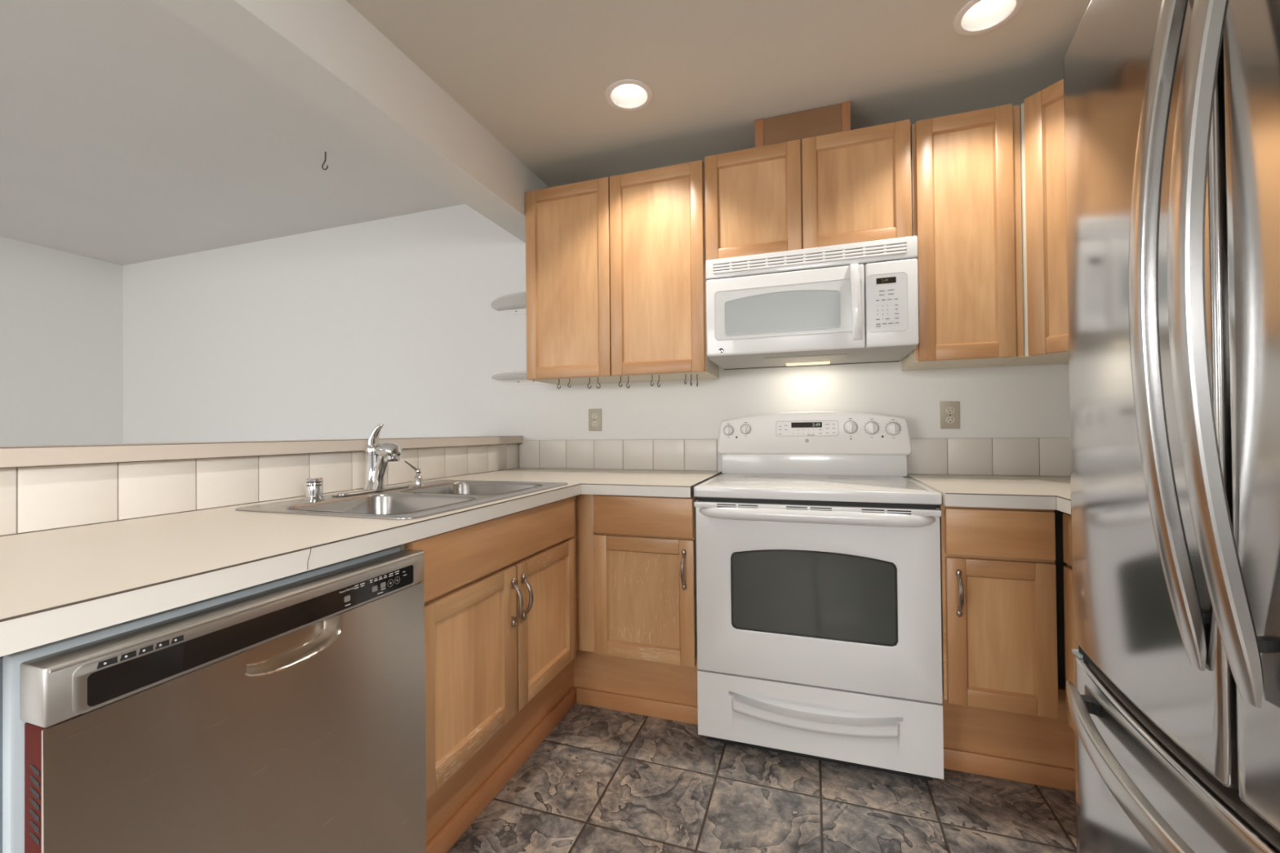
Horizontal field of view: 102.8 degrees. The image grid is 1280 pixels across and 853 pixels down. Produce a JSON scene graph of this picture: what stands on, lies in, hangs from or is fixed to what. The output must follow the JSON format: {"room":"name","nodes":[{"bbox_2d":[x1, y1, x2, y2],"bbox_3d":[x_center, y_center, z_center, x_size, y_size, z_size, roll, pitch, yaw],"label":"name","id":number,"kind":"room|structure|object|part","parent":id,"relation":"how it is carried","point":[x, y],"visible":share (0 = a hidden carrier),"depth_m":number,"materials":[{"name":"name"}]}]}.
{"room":"kitchen","nodes":[
{"label":"kitchen","id":0,"kind":"room"},
{"bbox_2d":[0,236,123,445],"bbox_3d":[-4.797,-0.135,1.254,0.140,2.600,5.457,-1,-1,19],"label":"wall","id":1,"kind":"structure","parent":0,"point":[61,313],"depth_m":3.50,"materials":[{"name":"white paint"}]},
{"bbox_2d":[0,0,464,265],"bbox_3d":[-3.100,-1.290,0.689,3.466,0.100,5.457,-1,-1,19],"label":"ceiling","id":2,"kind":"structure","parent":0,"point":[129,135],"depth_m":2.27,"materials":[{"name":"paint"}]},
{"bbox_2d":[321,151,328,170],"bbox_3d":[-1.425,-1.201,2.312,0.031,0.082,0.006,-1,-1,9],"label":"ceiling hook","id":3,"kind":"object","parent":2,"relation":"attached to","point":[325,152],"visible":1,"depth_m":2.31,"materials":[{"name":"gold metal"}]},
{"bbox_2d":[151,0,549,243],"bbox_3d":[-1.391,-1.233,0.113,0.178,0.492,5.457,-1,-1,19],"label":"beam","id":4,"kind":"structure","parent":2,"relation":"attached to","point":[326,53],"depth_m":1.58,"materials":[{"name":"white paint"}]},
{"bbox_2d":[1,467,518,536],"bbox_3d":[-1.121,0.608,1.542,0.140,1.048,2.557,-1,-1,19],"label":"wall","id":5,"kind":"structure","parent":0,"point":[517,468],"depth_m":1.29,"materials":[{"name":"white paint"}]},
{"bbox_2d":[0,443,518,536],"bbox_3d":[-1.057,0.149,1.517,0.006,0.131,2.546,-1,-1,19],"label":"backsplash","id":6,"kind":"structure","parent":5,"relation":"attached to","point":[33,499],"depth_m":1.28,"materials":[{"name":"beige tile"}]},
{"bbox_2d":[0,435,523,468],"bbox_3d":[-1.177,0.065,1.537,0.292,0.040,2.606,-1,-1,19],"label":"bar ledge","id":7,"kind":"object","parent":5,"relation":"on","point":[39,455],"visible":1,"depth_m":1.28,"materials":[{"name":"beige laminate"}]},
{"bbox_2d":[123,204,1069,687],"bbox_3d":[-0.908,-0.159,2.897,6.482,2.600,0.140,-1,-1,19],"label":"wall","id":8,"kind":"structure","parent":0,"point":[406,324],"depth_m":2.97,"materials":[{"name":"white paint"}]},
{"bbox_2d":[511,308,526,315],"bbox_3d":[-0.642,-0.620,2.596,0.365,0.037,0.266,-1,-1,19],"label":"shelf bracket","id":9,"kind":"object","parent":8,"relation":"attached to","point":[519,311],"visible":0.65,"depth_m":2.73,"materials":[{"name":"white plastic"}]},
{"bbox_2d":[513,379,545,385],"bbox_3d":[-0.638,-0.242,2.592,0.365,0.037,0.266,-1,-1,19],"label":"shelf bracket","id":10,"kind":"object","parent":8,"relation":"attached to","point":[516,382],"visible":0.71,"depth_m":2.72,"materials":[{"name":"white plastic"}]},
{"bbox_2d":[588,408,601,431],"bbox_3d":[-0.229,-0.033,2.590,0.070,0.112,0.008,-1,-1,19],"label":"wall outlet","id":11,"kind":"object","parent":8,"relation":"attached to","point":[594,415],"visible":1,"depth_m":2.59,"materials":[{"name":"beige plastic"}]},
{"bbox_2d":[591,421,597,426],"bbox_3d":[-0.229,-0.014,2.587,0.033,0.029,0.003,-1,-1,19],"label":"socket","id":12,"kind":"object","parent":11,"relation":"attached to","point":[594,424],"depth_m":2.59,"materials":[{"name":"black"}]},
{"bbox_2d":[591,413,597,418],"bbox_3d":[-0.230,-0.053,2.588,0.033,0.029,0.003,-1,-1,19],"label":"socket","id":13,"kind":"object","parent":11,"relation":"attached to","point":[594,415],"depth_m":2.59,"materials":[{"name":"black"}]},
{"bbox_2d":[519,439,717,471],"bbox_3d":[-0.142,0.141,2.560,1.060,0.148,0.006,-1,-1,19],"label":"backsplash","id":14,"kind":"structure","parent":8,"relation":"attached to","point":[694,455],"depth_m":2.54,"materials":[{"name":"beige tile"}]},
{"bbox_2d":[524,160,719,385],"bbox_3d":[-0.081,-0.654,2.377,0.834,0.869,0.321,-1,-1,19],"label":"upper cabinet","id":15,"kind":"object","parent":8,"relation":"attached to","point":[615,267],"visible":1,"depth_m":2.22,"materials":[{"name":"brown wood"}]},
{"bbox_3d":[-0.328,-0.653,2.301,0.415,0.869,0.020,-1,-1,19],"label":"door","id":16,"kind":"part","parent":15,"relation":"part of","materials":[{"name":"brown wood"}]},
{"bbox_3d":[-0.326,-0.653,2.306,0.319,0.773,0.005,-1,-1,19],"label":"panel","id":17,"kind":"part","parent":15,"relation":"part of","materials":[{"name":"brown wood"}]},
{"bbox_3d":[0.069,-0.658,2.172,0.314,0.773,0.005,-1,-1,19],"label":"panel","id":18,"kind":"part","parent":15,"relation":"part of","materials":[{"name":"brown wood"}]},
{"bbox_3d":[0.068,-0.658,2.168,0.410,0.869,0.020,-1,-1,19],"label":"door","id":19,"kind":"part","parent":15,"relation":"part of","materials":[{"name":"brown wood"}]},
{"bbox_3d":[-0.125,-0.656,2.245,0.830,0.866,0.001,-1,-1,19],"label":"frame","id":20,"kind":"part","parent":15,"relation":"part of","materials":[{"name":"brown wood"}]},
{"bbox_2d":[704,119,911,262],"bbox_3d":[0.676,-0.885,2.123,0.762,0.449,0.321,-1,-1,19],"label":"upper cabinet","id":21,"kind":"object","parent":8,"relation":"attached to","point":[852,186],"visible":0.71,"depth_m":1.96,"materials":[{"name":"brown wood"}]},
{"bbox_3d":[0.448,-0.889,2.046,0.279,0.342,0.005,-1,-1,19],"label":"panel","id":22,"kind":"part","parent":21,"relation":"part of","materials":[{"name":"brown wood"}]},
{"bbox_3d":[0.447,-0.889,2.041,0.375,0.438,0.020,-1,-1,19],"label":"door","id":23,"kind":"part","parent":21,"relation":"part of","materials":[{"name":"brown wood"}]},
{"bbox_3d":[0.631,-0.886,1.991,0.760,0.446,0.001,-1,-1,19],"label":"frame","id":24,"kind":"part","parent":21,"relation":"part of","materials":[{"name":"brown wood"}]},
{"bbox_2d":[755,101,850,147],"bbox_3d":[0.674,-1.169,2.125,0.354,0.118,0.290,-1,-1,19],"label":"box","id":25,"kind":"object","parent":21,"relation":"on","point":[835,118],"visible":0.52,"depth_m":1.99,"materials":[{"name":"brown wood"}]},
{"bbox_3d":[0.522,-1.167,2.176,0.034,0.118,0.290,-1,-1,19],"label":"panel","id":26,"kind":"part","parent":25,"relation":"part of","materials":[{"name":"brown wood"}]},
{"bbox_3d":[0.827,-1.171,2.073,0.030,0.118,0.290,-1,-1,19],"label":"panel","id":27,"kind":"part","parent":25,"relation":"part of","materials":[{"name":"brown wood"}]},
{"bbox_2d":[705,235,919,369],"bbox_3d":[0.668,-0.460,2.057,0.743,0.393,0.445,-1,-1,19],"label":"microwave","id":28,"kind":"object","parent":21,"relation":"attached to","point":[856,303],"visible":1,"depth_m":1.88,"materials":[{"name":"white plastic"}]},
{"bbox_3d":[0.535,-0.428,1.927,0.572,0.300,0.034,-1,-1,19],"label":"door","id":29,"kind":"part","parent":28,"relation":"part of","materials":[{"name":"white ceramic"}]},
{"bbox_3d":[0.732,-0.268,2.239,0.727,0.005,0.012,-1,-1,19],"label":"trim","id":30,"kind":"part","parent":28,"relation":"part of","materials":[{"name":"white plastic"}]},
{"bbox_3d":[0.766,-0.445,1.811,0.039,0.272,0.042,-1,-1,19],"label":"handle","id":31,"kind":"part","parent":28,"relation":"part of","materials":[{"name":"white plastic"}]},
{"bbox_3d":[0.889,-0.433,1.808,0.168,0.300,0.034,-1,-1,19],"label":"control panel","id":32,"kind":"part","parent":28,"relation":"part of","materials":[{"name":"white plastic"}]},
{"bbox_3d":[0.809,-0.894,1.924,0.279,0.342,0.005,-1,-1,19],"label":"panel","id":33,"kind":"part","parent":21,"relation":"part of","materials":[{"name":"brown wood"}]},
{"bbox_3d":[0.807,-0.894,1.920,0.375,0.438,0.020,-1,-1,19],"label":"door","id":34,"kind":"part","parent":21,"relation":"part of","materials":[{"name":"brown wood"}]},
{"bbox_2d":[939,400,959,428],"bbox_3d":[1.265,-0.046,2.086,0.070,0.112,0.008,-1,-1,19],"label":"wall outlet","id":35,"kind":"object","parent":8,"relation":"attached to","point":[949,411],"visible":1,"depth_m":2.08,"materials":[{"name":"beige plastic"}]},
{"bbox_2d":[945,416,955,423],"bbox_3d":[1.265,-0.027,2.084,0.033,0.029,0.003,-1,-1,19],"label":"socket","id":36,"kind":"object","parent":35,"relation":"attached to","point":[948,420],"depth_m":2.08,"materials":[{"name":"beige plastic"}]},
{"bbox_2d":[945,406,955,413],"bbox_3d":[1.264,-0.066,2.084,0.033,0.029,0.003,-1,-1,19],"label":"socket","id":37,"kind":"object","parent":35,"relation":"attached to","point":[948,410],"depth_m":2.08,"materials":[{"name":"beige plastic"}]},
{"bbox_2d":[901,103,1023,370],"bbox_3d":[1.201,-0.671,1.945,0.333,0.869,0.321,-1,-1,19],"label":"upper cabinet","id":38,"kind":"object","parent":8,"relation":"attached to","point":[966,183],"visible":0.99,"depth_m":1.80,"materials":[{"name":"brown wood"}]},
{"bbox_3d":[1.146,-0.672,1.810,0.200,0.773,0.005,-1,-1,19],"label":"panel","id":39,"kind":"part","parent":38,"relation":"part of","materials":[{"name":"brown wood"}]},
{"bbox_2d":[906,437,1070,476],"bbox_3d":[1.552,0.119,1.989,0.936,0.148,0.006,-1,-1,19],"label":"backsplash","id":40,"kind":"structure","parent":8,"relation":"attached to","point":[954,456],"depth_m":2.04,"materials":[{"name":"beige tile"}]},
{"bbox_2d":[996,79,1068,366],"bbox_3d":[1.603,-0.677,1.654,0.612,0.870,0.616,-1,-1,19],"label":"upper cabinet","id":41,"kind":"object","parent":8,"relation":"attached to","point":[1042,114],"visible":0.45,"depth_m":1.68,"materials":[{"name":"brown wood"}]},
{"bbox_3d":[1.401,-0.676,1.553,0.020,0.870,0.400,0,-1,-26],"label":"door","id":42,"kind":"part","parent":41,"relation":"part of","materials":[{"name":"brown wood"}]},
{"bbox_3d":[1.406,-0.676,1.555,0.005,0.774,0.304,0,-1,-26],"label":"panel","id":43,"kind":"part","parent":41,"relation":"part of","materials":[{"name":"brown wood"}]},
{"bbox_2d":[346,0,1091,187],"bbox_3d":[-0.099,-1.248,-0.322,2.567,0.012,5.457,-1,-1,19],"label":"ceiling","id":44,"kind":"structure","parent":0,"point":[536,75],"depth_m":1.73,"materials":[{"name":"white paint"}]},
{"bbox_2d":[604,79,653,111],"bbox_3d":[-0.041,-1.266,1.891,0.176,0.095,0.176,-1,-1,19],"label":"recessed light","id":45,"kind":"object","parent":44,"relation":"in","point":[626,95],"visible":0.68,"depth_m":1.94,"materials":[{"name":"white plastic"}]},
{"bbox_3d":[-0.041,-1.291,1.891,0.096,0.043,0.096,-1,-1,19],"label":"bulb","id":46,"kind":"part","parent":45,"relation":"part of","materials":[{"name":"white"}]},
{"bbox_2d":[953,0,1024,35],"bbox_3d":[1.039,-1.280,1.527,0.176,0.095,0.176,-1,-1,19],"label":"recessed light","id":47,"kind":"object","parent":44,"relation":"in","point":[977,17],"visible":0.98,"depth_m":1.57,"materials":[{"name":"white plastic"}]},
{"bbox_3d":[1.038,-1.305,1.527,0.096,0.043,0.096,-1,-1,19],"label":"bulb","id":48,"kind":"part","parent":47,"relation":"part of","materials":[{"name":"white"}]},
{"bbox_2d":[446,702,1076,852],"bbox_3d":[-1.788,1.187,0.233,6.482,0.120,5.757,-1,-1,19],"label":"floor","id":49,"kind":"structure","parent":0,"point":[602,780],"depth_m":1.51,"materials":[{"name":"tile"}]},
{"bbox_2d":[0,546,426,852],"bbox_3d":[-0.863,0.693,0.930,0.659,0.860,0.578,-1,-1,19],"label":"dishwasher","id":50,"kind":"object","parent":49,"relation":"on","point":[286,714],"visible":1,"depth_m":0.74,"materials":[{"name":"grey metal"}]},
{"bbox_2d":[0,656,3,852],"bbox_3d":[-0.901,0.656,0.949,0.576,0.755,0.562,-1,-1,19],"label":"base cabinet","id":51,"kind":"object","parent":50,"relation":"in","point":[1,658],"depth_m":0.60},
{"bbox_3d":[-0.556,0.306,0.829,0.002,0.038,0.507,-1,-1,19],"label":"control panel","id":52,"kind":"part","parent":50,"relation":"part of","materials":[{"name":"black"}]},
{"bbox_2d":[396,495,577,852],"bbox_3d":[-0.627,0.690,1.690,0.697,0.876,1.002,-1,-1,19],"label":"base cabinet","id":53,"kind":"object","parent":49,"relation":"on","point":[500,593],"visible":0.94,"depth_m":1.44,"materials":[{"name":"brown wood"}]},
{"bbox_2d":[0,467,721,657],"bbox_3d":[-0.521,0.228,1.391,1.086,0.039,2.450,-1,-1,19],"label":"countertop","id":54,"kind":"structure","parent":53,"relation":"on","point":[56,584],"depth_m":0.87,"materials":[{"name":"beige laminate"}]},
{"bbox_2d":[331,423,408,496],"bbox_3d":[-0.827,0.100,1.642,0.138,0.217,0.284,-1,-1,19],"label":"faucet","id":55,"kind":"object","parent":54,"relation":"on","point":[377,457],"visible":1,"depth_m":1.63,"materials":[{"name":"silver metal"}]},
{"bbox_3d":[-0.864,0.205,1.654,0.058,0.008,0.284,-1,-1,19],"label":"plate","id":56,"kind":"part","parent":55,"relation":"part of","materials":[{"name":"silver metal"}]},
{"bbox_3d":[-0.852,0.026,1.651,0.054,0.068,0.038,-1,-1,19],"label":"lever","id":57,"kind":"part","parent":55,"relation":"part of","materials":[{"name":"silver metal"}]},
{"bbox_3d":[-0.832,0.136,1.644,0.066,0.136,0.039,-1,-1,19],"label":"spout","id":58,"kind":"part","parent":55,"relation":"part of","materials":[{"name":"silver metal"}]},
{"bbox_2d":[235,480,568,519],"bbox_3d":[-0.646,0.292,1.579,0.569,0.173,0.792,-1,-1,19],"label":"sink","id":59,"kind":"object","parent":54,"relation":"in","point":[438,496],"visible":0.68,"depth_m":1.53,"materials":[{"name":"silver metal"}]},
{"bbox_2d":[303,477,324,501],"bbox_3d":[-0.922,0.176,1.447,0.049,0.063,0.049,-1,-1,19],"label":"air gap","id":60,"kind":"object","parent":59,"relation":"on","point":[313,486],"visible":1,"depth_m":1.43,"materials":[{"name":"silver metal"}]},
{"bbox_3d":[-0.680,0.291,1.376,0.382,0.173,0.326,-1,-1,19],"label":"bowl","id":61,"kind":"part","parent":59,"relation":"part of","materials":[{"name":"silver metal"}]},
{"bbox_2d":[404,460,424,486],"bbox_3d":[-0.787,0.163,1.786,0.041,0.093,0.072,-1,-1,19],"label":"soap dispenser","id":62,"kind":"object","parent":59,"relation":"on","point":[418,479],"visible":1,"depth_m":1.79,"materials":[{"name":"silver metal"}]},
{"bbox_3d":[-0.560,0.293,1.732,0.382,0.173,0.326,-1,-1,19],"label":"bowl","id":63,"kind":"part","parent":59,"relation":"part of","materials":[{"name":"silver metal"}]},
{"bbox_3d":[-0.441,0.626,1.317,0.005,0.342,0.286,-1,-1,19],"label":"panel","id":64,"kind":"part","parent":53,"relation":"part of","materials":[{"name":"brown wood"}]},
{"bbox_3d":[-0.437,0.626,1.316,0.020,0.434,0.410,-1,-1,19],"label":"door","id":65,"kind":"part","parent":53,"relation":"part of","materials":[{"name":"brown wood"}]},
{"bbox_3d":[-0.377,0.327,1.504,0.020,0.144,0.806,-1,-1,19],"label":"false drawer","id":66,"kind":"part","parent":53,"relation":"part of","materials":[{"name":"brown wood"}]},
{"bbox_3d":[-0.376,0.546,1.538,0.004,0.594,0.874,-1,-1,19],"label":"frame","id":67,"kind":"part","parent":53,"relation":"part of","materials":[{"name":"brown wood"}]},
{"bbox_3d":[-0.426,1.092,1.614,0.016,0.066,0.990,-1,-1,19],"label":"molding","id":68,"kind":"part","parent":53,"relation":"part of","materials":[{"name":"brown wood"}]},
{"bbox_3d":[-0.354,0.510,1.477,0.038,0.142,0.016,-1,-1,19],"label":"handle","id":69,"kind":"part","parent":53,"relation":"part of","materials":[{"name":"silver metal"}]},
{"bbox_3d":[-0.336,0.510,1.530,0.038,0.142,0.016,-1,-1,19],"label":"handle","id":70,"kind":"part","parent":53,"relation":"part of","materials":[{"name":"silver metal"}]},
{"bbox_3d":[-0.307,0.628,1.701,0.020,0.434,0.383,-1,-1,19],"label":"door","id":71,"kind":"part","parent":53,"relation":"part of","materials":[{"name":"brown wood"}]},
{"bbox_3d":[-0.311,0.628,1.702,0.005,0.342,0.287,-1,-1,19],"label":"panel","id":72,"kind":"part","parent":53,"relation":"part of","materials":[{"name":"brown wood"}]},
{"bbox_2d":[573,493,697,724],"bbox_3d":[0.017,0.687,2.139,0.554,0.876,0.643,-1,-1,19],"label":"base cabinet","id":73,"kind":"object","parent":49,"relation":"on","point":[636,653],"visible":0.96,"depth_m":1.88,"materials":[{"name":"brown wood"}]},
{"bbox_3d":[-0.009,1.092,2.002,0.526,0.064,0.012,-1,-1,19],"label":"molding","id":74,"kind":"part","parent":73,"relation":"part of","materials":[{"name":"brown wood"}]},
{"bbox_3d":[0.008,0.324,1.856,0.378,0.138,0.020,-1,-1,19],"label":"drawer","id":75,"kind":"part","parent":73,"relation":"part of","materials":[{"name":"brown wood"}]},
{"bbox_3d":[0.011,0.622,1.853,0.380,0.442,0.020,-1,-1,19],"label":"door","id":76,"kind":"part","parent":73,"relation":"part of","materials":[{"name":"brown wood"}]},
{"bbox_3d":[0.013,0.622,1.857,0.286,0.348,0.005,-1,-1,19],"label":"panel","id":77,"kind":"part","parent":73,"relation":"part of","materials":[{"name":"brown wood"}]},
{"bbox_3d":[0.013,0.545,1.866,0.382,0.594,0.004,-1,-1,19],"label":"frame","id":78,"kind":"part","parent":73,"relation":"part of","materials":[{"name":"brown wood"}]},
{"bbox_3d":[0.150,0.501,1.777,0.016,0.142,0.038,-1,-1,19],"label":"handle","id":79,"kind":"part","parent":73,"relation":"part of","materials":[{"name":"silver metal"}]},
{"bbox_2d":[693,410,943,781],"bbox_3d":[0.643,0.525,1.932,0.782,1.184,0.657,-1,-1,19],"label":"electric range","id":80,"kind":"object","parent":49,"relation":"on","point":[819,584],"visible":1,"depth_m":1.68,"materials":[{"name":"white metal"}]},
{"bbox_3d":[0.388,0.018,2.252,0.042,0.042,0.030,-1,-1,19],"label":"knob","id":81,"kind":"part","parent":80,"relation":"part of","materials":[{"name":"white plastic"}]},
{"bbox_3d":[0.459,0.012,2.228,0.042,0.042,0.030,-1,-1,19],"label":"knob","id":82,"kind":"part","parent":80,"relation":"part of","materials":[{"name":"white plastic"}]},
{"bbox_3d":[0.633,0.204,1.915,0.702,0.003,0.510,-1,-1,19],"label":"glass","id":83,"kind":"part","parent":80,"relation":"part of","materials":[{"name":"white glass"}]},
{"bbox_3d":[0.544,0.288,1.647,0.730,0.048,0.050,-1,-1,19],"label":"handle","id":84,"kind":"part","parent":80,"relation":"part of","materials":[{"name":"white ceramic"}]},
{"bbox_3d":[0.547,0.264,1.656,0.751,0.019,0.035,-1,-1,19],"label":"vent trim","id":85,"kind":"part","parent":80,"relation":"part of","materials":[{"name":"white metal"}]},
{"bbox_2d":[693,473,942,504],"bbox_3d":[0.634,0.223,1.915,0.757,0.036,0.570,-1,-1,19],"label":"cooktop","id":86,"kind":"object","parent":80,"relation":"in","point":[735,488],"depth_m":1.71,"materials":[{"name":"white glass"}]},
{"bbox_3d":[0.560,0.549,1.683,0.755,0.590,0.032,-1,-1,19],"label":"oven door","id":87,"kind":"part","parent":80,"relation":"part of","materials":[{"name":"white metal"}]},
{"bbox_3d":[0.561,0.961,1.670,0.755,0.221,0.050,-1,-1,19],"label":"drawer","id":88,"kind":"part","parent":80,"relation":"part of","materials":[{"name":"white metal"}]},
{"bbox_3d":[0.863,0.003,2.092,0.051,0.051,0.030,-1,-1,19],"label":"knob","id":89,"kind":"part","parent":80,"relation":"part of","materials":[{"name":"white plastic"}]},
{"bbox_3d":[0.939,0.006,2.066,0.051,0.051,0.030,-1,-1,19],"label":"knob","id":90,"kind":"part","parent":80,"relation":"part of","materials":[{"name":"white plastic"}]},
{"bbox_3d":[1.014,0.009,2.041,0.051,0.051,0.030,-1,-1,19],"label":"knob","id":91,"kind":"part","parent":80,"relation":"part of","materials":[{"name":"white plastic"}]},
{"bbox_2d":[936,503,1075,791],"bbox_3d":[1.191,0.672,1.744,0.388,0.876,0.643,-1,-1,19],"label":"base cabinet","id":92,"kind":"object","parent":49,"relation":"on","point":[1004,705],"visible":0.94,"depth_m":1.52,"materials":[{"name":"brown wood"}]},
{"bbox_3d":[0.945,0.496,1.509,0.016,0.142,0.038,-1,-1,19],"label":"handle","id":93,"kind":"part","parent":92,"relation":"part of","materials":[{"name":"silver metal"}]},
{"bbox_3d":[1.057,0.531,1.514,0.285,0.594,0.004,-1,-1,19],"label":"frame","id":94,"kind":"part","parent":92,"relation":"part of","materials":[{"name":"brown wood"}]},
{"bbox_3d":[1.054,0.314,1.504,0.273,0.138,0.020,-1,-1,19],"label":"drawer","id":95,"kind":"part","parent":92,"relation":"part of","materials":[{"name":"brown wood"}]},
{"bbox_3d":[1.058,0.611,1.505,0.181,0.345,0.005,-1,-1,19],"label":"panel","id":96,"kind":"part","parent":92,"relation":"part of","materials":[{"name":"brown wood"}]},
{"bbox_3d":[1.056,0.611,1.501,0.273,0.437,0.020,-1,-1,19],"label":"door","id":97,"kind":"part","parent":92,"relation":"part of","materials":[{"name":"brown wood"}]},
{"bbox_3d":[1.151,1.077,1.611,0.388,0.064,0.012,-1,-1,19],"label":"molding","id":98,"kind":"part","parent":92,"relation":"part of","materials":[{"name":"brown wood"}]},
{"bbox_2d":[1062,513,1078,730],"bbox_3d":[1.425,0.664,1.134,0.634,0.876,0.690,-1,-1,19],"label":"base cabinet","id":99,"kind":"object","parent":49,"relation":"on","point":[1070,643],"visible":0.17,"depth_m":1.41,"materials":[{"name":"brown wood"}]},
{"bbox_2d":[906,474,1071,514],"bbox_3d":[1.364,0.209,1.420,0.937,0.039,1.190,-1,-1,19],"label":"countertop","id":100,"kind":"structure","parent":99,"relation":"on","point":[1033,492],"depth_m":1.54,"materials":[{"name":"beige laminate"}]},
{"bbox_3d":[1.109,0.310,1.171,0.020,0.138,0.556,-1,-1,19],"label":"drawer","id":101,"kind":"part","parent":99,"relation":"part of","materials":[{"name":"brown wood"}]},
{"bbox_2d":[1062,0,1279,852],"bbox_3d":[1.008,0.203,0.441,0.911,1.795,0.842,-1,-1,19],"label":"refrigerator","id":102,"kind":"object","parent":49,"relation":"on","point":[1171,108],"visible":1,"depth_m":0.59,"materials":[{"name":"grey metal"}]},
{"bbox_3d":[0.620,0.470,0.570,0.072,0.035,0.770,-1,-1,19],"label":"handle","id":103,"kind":"part","parent":102,"relation":"part of","materials":[{"name":"silver metal"}]},
{"bbox_3d":[0.611,-0.144,0.597,0.056,0.840,0.028,-1,-1,19],"label":"handle","id":104,"kind":"part","parent":102,"relation":"part of","materials":[{"name":"silver metal"}]},
{"bbox_3d":[0.685,0.711,0.547,0.094,0.588,0.842,-1,-1,19],"label":"freezer drawer","id":105,"kind":"part","parent":102,"relation":"part of","materials":[{"name":"silver metal"}]},
{"bbox_3d":[0.580,-0.144,0.521,0.057,0.840,0.030,-1,-1,19],"label":"handle","id":106,"kind":"part","parent":102,"relation":"part of","materials":[{"name":"silver metal"}]},
{"bbox_3d":[0.605,-0.150,0.343,0.094,1.083,0.395,-1,-1,19],"label":"door","id":107,"kind":"part","parent":102,"relation":"part of","materials":[{"name":"silver metal"}]}
]}

